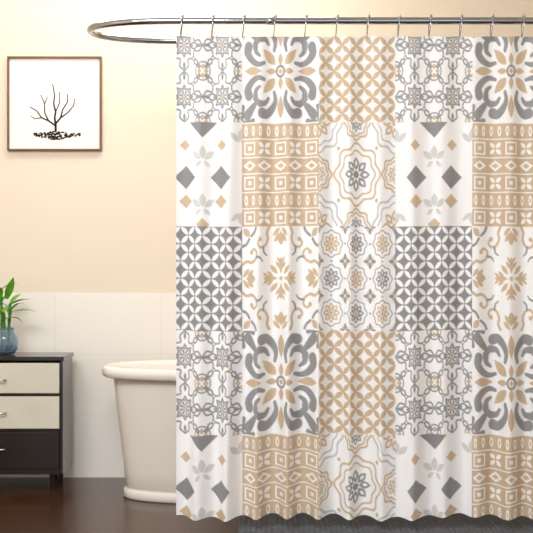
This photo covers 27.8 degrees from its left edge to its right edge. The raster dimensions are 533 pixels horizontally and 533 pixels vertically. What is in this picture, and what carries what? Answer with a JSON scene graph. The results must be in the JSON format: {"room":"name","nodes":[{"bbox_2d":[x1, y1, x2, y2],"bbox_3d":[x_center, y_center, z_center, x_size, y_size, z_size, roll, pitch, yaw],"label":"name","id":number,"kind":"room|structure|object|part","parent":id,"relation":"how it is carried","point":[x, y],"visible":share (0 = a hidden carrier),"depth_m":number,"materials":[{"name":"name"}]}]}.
{"room":"bathroom","nodes":[
{"label":"bathroom","id":0,"kind":"room"},
{"bbox_2d":[0,477,238,532],"bbox_3d":[-0.275,1.050,2.300,4.250,0.100,5.800,0,0,0],"label":"floor","id":1,"kind":"structure","parent":0,"point":[27,504],"depth_m":4.39,"materials":[{"name":"brown wood"}]},
{"bbox_2d":[0,352,73,489],"bbox_3d":[-1.187,0.700,4.884,0.575,0.600,0.272,0,0,0],"label":"nightstand","id":2,"kind":"object","parent":1,"relation":"on","point":[36,387],"visible":1,"depth_m":4.78,"materials":[{"name":"black paint"}]},
{"bbox_2d":[0,277,33,354],"bbox_3d":[-1.164,0.224,4.913,0.225,0.350,0.179,0,0,-22],"label":"potted plant","id":3,"kind":"object","parent":2,"relation":"on","point":[9,342],"visible":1,"depth_m":4.87,"materials":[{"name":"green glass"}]},
{"bbox_3d":[-1.188,0.496,4.883,0.535,0.134,0.214,0,0,0],"label":"drawer","id":4,"kind":"part","parent":2,"relation":"part of","materials":[{"name":"beige paint"}]},
{"bbox_3d":[-1.188,0.648,4.883,0.535,0.143,0.214,0,0,0],"label":"drawer","id":5,"kind":"part","parent":2,"relation":"part of","materials":[{"name":"beige paint"}]},
{"bbox_3d":[-1.188,0.816,4.883,0.535,0.164,0.214,0,0,0],"label":"drawer","id":6,"kind":"part","parent":2,"relation":"part of","materials":[{"name":"black paint"}]},
{"bbox_2d":[102,360,175,503],"bbox_3d":[0.035,0.715,4.720,1.506,0.571,0.604,0,0,0],"label":"bathtub","id":7,"kind":"object","parent":1,"relation":"on","point":[145,391],"visible":0.3,"depth_m":4.55,"materials":[{"name":"ceramic"}]},
{"bbox_2d":[237,513,532,532],"bbox_3d":[0.570,0.989,4.060,1.360,0.020,0.620,0,0,0],"label":"bath mat","id":8,"kind":"object","parent":1,"relation":"on","point":[272,522],"visible":0.61,"depth_m":4.09,"materials":[{"name":"fabric"}]},
{"bbox_2d":[0,0,532,476],"bbox_3d":[-0.275,-0.350,5.150,4.050,2.700,0.100,0,0,0],"label":"wall","id":9,"kind":"structure","parent":0,"point":[88,238],"depth_m":5.10,"materials":[{"name":"paint"}]},
{"bbox_2d":[7,56,101,150],"bbox_3d":[-1.002,-0.770,5.091,0.446,0.446,0.022,0,0,0],"label":"picture","id":10,"kind":"object","parent":9,"relation":"attached to","point":[54,103],"visible":1,"depth_m":5.09,"materials":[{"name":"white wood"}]},
{"bbox_3d":[1.800,-0.350,2.300,0.100,2.700,5.800,0,0,0],"label":"wall","id":11,"kind":"structure","parent":0,"visible":0},
{"bbox_2d":[87,14,532,43],"bbox_3d":[0.527,-0.898,4.168,2.444,0.098,0.428,0,0,0],"label":"curtain rod","id":12,"kind":"object","parent":11,"relation":"attached to","point":[181,20],"visible":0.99,"depth_m":3.98,"materials":[{"name":"silver metal"}]},
{"bbox_2d":[176,36,532,521],"bbox_3d":[0.502,0.042,3.999,1.676,1.799,0.086,0,0,0],"label":"shower curtain","id":13,"kind":"object","parent":12,"relation":"hanging from","point":[354,215],"visible":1,"depth_m":4.00,"materials":[{"name":"fabric"}]}
]}

